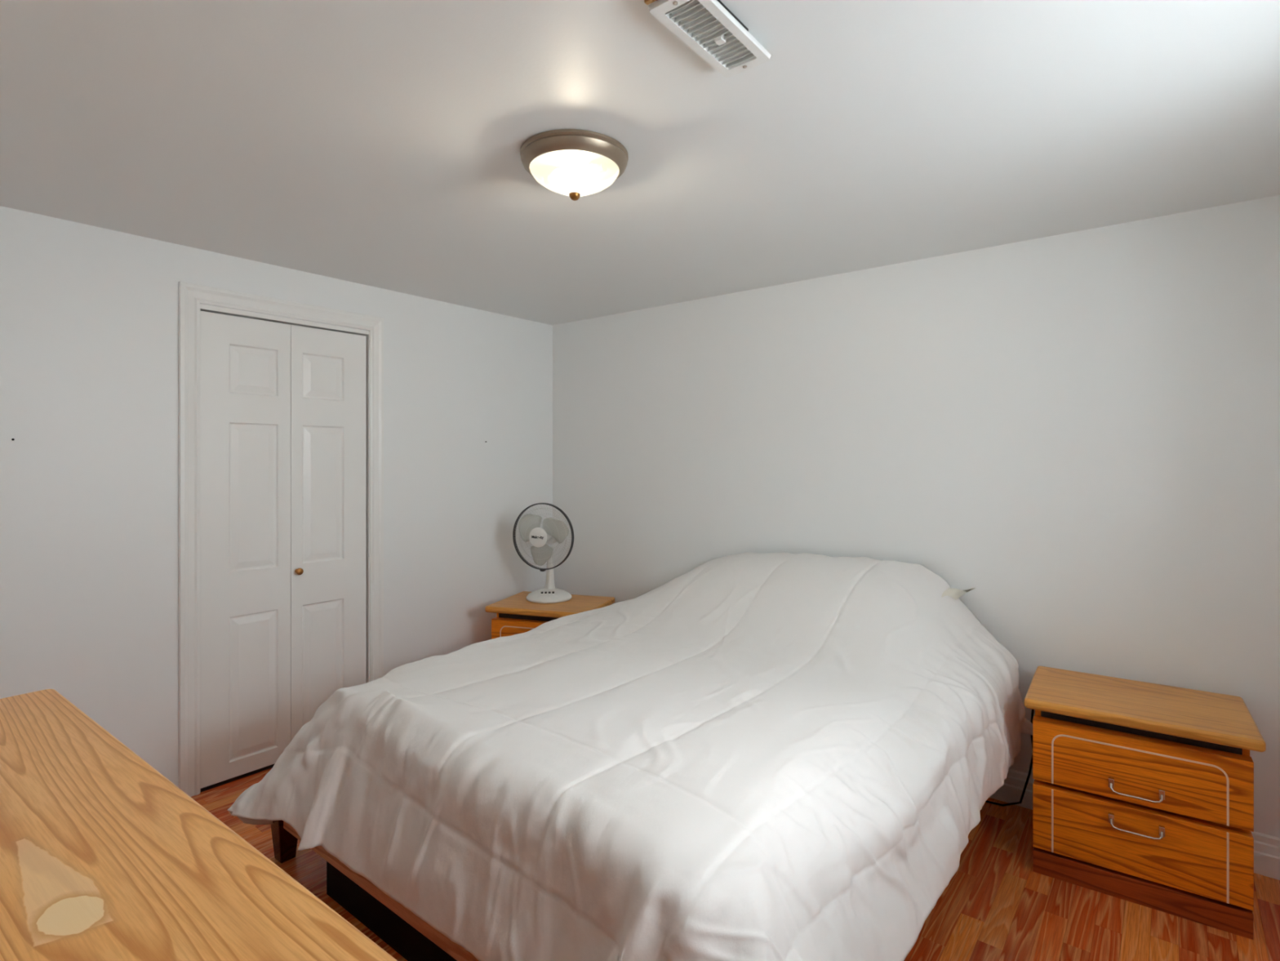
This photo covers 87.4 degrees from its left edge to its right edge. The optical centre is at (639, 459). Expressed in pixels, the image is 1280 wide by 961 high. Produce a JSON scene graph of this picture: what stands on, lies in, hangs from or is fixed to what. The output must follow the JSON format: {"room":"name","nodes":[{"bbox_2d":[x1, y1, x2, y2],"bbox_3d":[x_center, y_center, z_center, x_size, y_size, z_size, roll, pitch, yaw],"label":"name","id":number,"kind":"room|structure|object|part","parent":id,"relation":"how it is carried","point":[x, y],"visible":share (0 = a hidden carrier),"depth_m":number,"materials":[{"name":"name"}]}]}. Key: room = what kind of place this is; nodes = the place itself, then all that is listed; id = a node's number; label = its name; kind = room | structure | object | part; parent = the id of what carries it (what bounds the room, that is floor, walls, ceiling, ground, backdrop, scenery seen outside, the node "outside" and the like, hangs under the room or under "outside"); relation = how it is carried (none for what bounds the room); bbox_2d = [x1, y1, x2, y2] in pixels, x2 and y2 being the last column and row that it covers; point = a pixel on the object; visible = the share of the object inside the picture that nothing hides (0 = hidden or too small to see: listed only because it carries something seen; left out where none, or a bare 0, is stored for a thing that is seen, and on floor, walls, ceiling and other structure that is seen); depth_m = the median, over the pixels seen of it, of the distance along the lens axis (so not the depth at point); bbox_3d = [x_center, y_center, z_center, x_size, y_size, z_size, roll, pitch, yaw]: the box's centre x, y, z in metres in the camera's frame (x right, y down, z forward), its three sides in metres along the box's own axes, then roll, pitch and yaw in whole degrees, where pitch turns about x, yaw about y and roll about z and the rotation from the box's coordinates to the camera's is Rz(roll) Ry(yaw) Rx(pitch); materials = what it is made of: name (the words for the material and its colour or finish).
{"room":"bedroom","nodes":[
{"label":"bedroom","id":0,"kind":"room"},
{"bbox_2d":[0,205,552,786],"bbox_3d":[-1.883,0.258,3.336,0.660,2.300,3.550,0,0,39],"label":"wall","id":1,"kind":"structure","parent":0,"point":[89,313],"depth_m":2.70,"materials":[{"name":"paint"}]},
{"bbox_2d":[177,281,383,796],"bbox_3d":[-1.662,0.336,3.158,0.128,2.145,0.915,0,0,39],"label":"trim","id":2,"kind":"structure","parent":1,"relation":"attached to","point":[190,295],"depth_m":2.82,"materials":[{"name":"paint"}]},
{"bbox_3d":[-1.881,0.336,2.795,0.018,2.145,0.075,0,0,39],"label":"casing","id":3,"kind":"part","parent":2,"relation":"part of","materials":[{"name":"paint"}]},
{"bbox_3d":[-1.619,-0.700,3.124,0.018,0.075,0.915,0,0,39],"label":"head casing","id":4,"kind":"part","parent":2,"relation":"part of","materials":[{"name":"paint"}]},
{"bbox_3d":[-1.357,0.336,3.452,0.018,2.145,0.075,0,0,39],"label":"casing","id":5,"kind":"part","parent":2,"relation":"part of","materials":[{"name":"paint"}]},
{"bbox_2d":[200,311,365,788],"bbox_3d":[-1.631,0.381,3.128,0.067,2.026,0.744,0,0,39],"label":"door","id":6,"kind":"structure","parent":1,"relation":"in","point":[282,406],"depth_m":3.08,"materials":[{"name":"paint"}]},
{"bbox_3d":[-1.742,-0.400,3.013,0.028,0.215,0.205,0,0,39],"label":"panel","id":7,"kind":"part","parent":6,"relation":"part of","materials":[{"name":"paint"}]},
{"bbox_3d":[-1.742,0.165,3.013,0.028,0.657,0.205,0,0,39],"label":"panel","id":8,"kind":"part","parent":6,"relation":"part of","materials":[{"name":"paint"}]},
{"bbox_3d":[-1.742,1.006,3.013,0.028,0.635,0.205,0,0,39],"label":"panel","id":9,"kind":"part","parent":6,"relation":"part of","materials":[{"name":"paint"}]},
{"bbox_3d":[-1.601,0.523,3.140,0.035,0.033,0.033,0,0,39],"label":"knob","id":10,"kind":"part","parent":6,"relation":"part of","materials":[{"name":"gold metal"}]},
{"bbox_3d":[-1.547,-0.400,3.258,0.028,0.215,0.204,0,0,39],"label":"panel","id":11,"kind":"part","parent":6,"relation":"part of","materials":[{"name":"paint"}]},
{"bbox_3d":[-1.547,0.165,3.258,0.028,0.657,0.204,0,0,39],"label":"panel","id":12,"kind":"part","parent":6,"relation":"part of","materials":[{"name":"paint"}]},
{"bbox_3d":[-1.547,1.006,3.258,0.028,0.635,0.204,0,0,39],"label":"panel","id":13,"kind":"part","parent":6,"relation":"part of","materials":[{"name":"paint"}]},
{"bbox_2d":[0,0,1279,324],"bbox_3d":[-0.258,-0.942,2.039,4.900,0.100,3.650,0,0,39],"label":"ceiling","id":14,"kind":"structure","parent":0,"point":[373,143],"depth_m":1.80,"materials":[{"name":"paint"}]},
{"bbox_2d":[520,128,628,200],"bbox_3d":[-0.191,-0.826,1.958,0.314,0.133,0.314,0,0,39],"label":"ceiling lamp","id":15,"kind":"object","parent":14,"relation":"attached to","point":[574,163],"visible":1,"depth_m":1.87,"materials":[{"name":"white glass"}]},
{"bbox_3d":[-0.191,-0.813,1.958,0.261,0.078,0.261,0,0,39],"label":"lamp shade","id":16,"kind":"part","parent":15,"relation":"part of","materials":[{"name":"white glass"}]},
{"bbox_2d":[644,0,771,77],"bbox_3d":[0.146,-0.876,1.364,0.116,0.031,0.308,0,0,39],"label":"ceiling vent","id":17,"kind":"object","parent":14,"relation":"in","point":[708,27],"visible":1,"depth_m":1.36,"materials":[{"name":"white metal"}]},
{"bbox_3d":[0.166,-0.869,1.382,0.017,0.014,0.018,0,0,39],"label":"damper lever","id":18,"kind":"part","parent":17,"relation":"part of","materials":[{"name":"white metal"}]},
{"bbox_2d":[191,763,1279,960],"bbox_3d":[-0.258,1.468,2.039,4.900,0.120,3.650,0,0,39],"label":"floor","id":19,"kind":"structure","parent":0,"point":[994,907],"depth_m":2.08,"materials":[{"name":"laminate"}]},
{"bbox_2d":[0,688,397,960],"bbox_3d":[-0.910,0.968,0.916,1.500,0.880,0.472,0,0,37],"label":"dresser","id":20,"kind":"object","parent":19,"relation":"on","point":[104,857],"visible":1,"depth_m":0.86,"materials":[{"name":"brown wood"}]},
{"bbox_2d":[271,819,478,960],"bbox_3d":[0.042,1.102,2.572,1.857,0.612,2.022,0,0,39],"label":"bed","id":21,"kind":"object","parent":19,"relation":"on","point":[406,933],"visible":0.09,"depth_m":1.97,"materials":[{"name":"brown wood"}]},
{"bbox_3d":[-1.255,1.281,2.368,0.084,0.254,0.084,0,0,39],"label":"leg","id":22,"kind":"part","parent":21,"relation":"part of","materials":[{"name":"brown wood"}]},
{"bbox_3d":[-0.282,1.346,1.997,1.365,0.124,0.646,0,0,39],"label":"under panel","id":23,"kind":"part","parent":21,"relation":"part of","materials":[{"name":"brown wood"}]},
{"bbox_2d":[227,551,1032,960],"bbox_3d":[0.072,0.898,2.471,2.122,0.900,2.187,0,0,39],"label":"comforter","id":24,"kind":"object","parent":21,"relation":"on","point":[748,756],"visible":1,"depth_m":1.83,"materials":[{"name":"fabric"}]},
{"bbox_2d":[941,587,975,599],"bbox_3d":[0.998,0.656,2.896,0.751,0.236,0.383,0,0,39],"label":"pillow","id":25,"kind":"object","parent":21,"relation":"on","point":[956,593],"visible":0.04,"depth_m":2.82,"materials":[{"name":"fabric"}]},
{"bbox_2d":[484,591,614,639],"bbox_3d":[-0.501,1.108,3.820,0.606,0.600,0.457,0,0,18],"label":"nightstand","id":26,"kind":"object","parent":19,"relation":"on","point":[516,615],"visible":0.2,"depth_m":3.69,"materials":[{"name":"brown wood"}]},
{"bbox_3d":[-0.553,0.987,3.658,0.560,0.205,0.046,0,0,18],"label":"drawer","id":27,"kind":"part","parent":26,"relation":"part of","materials":[{"name":"brown wood"}]},
{"bbox_3d":[-0.493,1.113,3.847,0.520,0.530,0.350,0,0,18],"label":"frame","id":28,"kind":"part","parent":26,"relation":"part of","materials":[{"name":"black wood"}]},
{"bbox_2d":[512,502,573,603],"bbox_3d":[-0.530,0.527,3.883,0.381,0.562,0.274,0,0,19],"label":"fan","id":29,"kind":"object","parent":26,"relation":"on","point":[553,530],"visible":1,"depth_m":3.80,"materials":[{"name":"white plastic"}]},
{"bbox_3d":[-0.631,0.390,3.835,0.133,0.158,0.049,0,0,19],"label":"blade","id":30,"kind":"part","parent":29,"relation":"part of","materials":[{"name":"plastic"}]},
{"bbox_3d":[-0.557,0.530,3.812,0.168,0.145,0.035,0,0,42],"label":"blade","id":31,"kind":"part","parent":29,"relation":"part of","materials":[{"name":"plastic"}]},
{"bbox_3d":[-0.474,0.401,3.780,0.149,0.150,0.048,0,0,19],"label":"blade","id":32,"kind":"part","parent":29,"relation":"part of","materials":[{"name":"plastic"}]},
{"bbox_2d":[985,709,1034,806],"bbox_3d":[1.488,1.156,2.711,0.194,0.496,0.018,0,0,24],"label":"power cord","id":33,"kind":"object","parent":19,"relation":"on","point":[1032,712],"visible":0.57,"depth_m":2.68,"materials":[{"name":"black plastic"}]},
{"bbox_2d":[1024,666,1266,939],"bbox_3d":[1.680,1.108,2.277,0.606,0.600,0.457,0,0,36],"label":"nightstand","id":34,"kind":"object","parent":19,"relation":"on","point":[1143,792],"visible":1,"depth_m":2.12,"materials":[{"name":"brown wood"}]},
{"bbox_3d":[1.562,1.156,2.107,0.143,0.041,0.028,0,0,36],"label":"handle","id":35,"kind":"part","parent":34,"relation":"part of","materials":[{"name":"silver metal"}]},
{"bbox_3d":[1.562,1.042,2.107,0.143,0.041,0.028,0,0,36],"label":"handle","id":36,"kind":"part","parent":34,"relation":"part of","materials":[{"name":"silver metal"}]},
{"bbox_3d":[1.696,1.113,2.300,0.520,0.530,0.350,0,0,36],"label":"frame","id":37,"kind":"part","parent":34,"relation":"part of","materials":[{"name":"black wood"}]},
{"bbox_3d":[1.581,1.214,2.139,0.560,0.213,0.046,0,0,36],"label":"drawer","id":38,"kind":"part","parent":34,"relation":"part of","materials":[{"name":"brown wood"}]},
{"bbox_3d":[1.581,0.987,2.139,0.560,0.205,0.046,0,0,36],"label":"drawer","id":39,"kind":"part","parent":34,"relation":"part of","materials":[{"name":"brown wood"}]},
{"bbox_2d":[552,195,1279,837],"bbox_3d":[1.028,0.258,3.233,4.240,2.300,0.120,0,0,39],"label":"wall","id":40,"kind":"structure","parent":0,"point":[1078,432],"depth_m":2.76,"materials":[{"name":"paint"}]},
{"bbox_2d":[989,768,1279,879],"bbox_3d":[0.887,1.341,3.257,3.731,0.134,0.018,0,0,39],"label":"baseboard","id":41,"kind":"structure","parent":40,"relation":"attached to","point":[1266,847],"depth_m":2.29,"materials":[{"name":"paint"}]}
]}

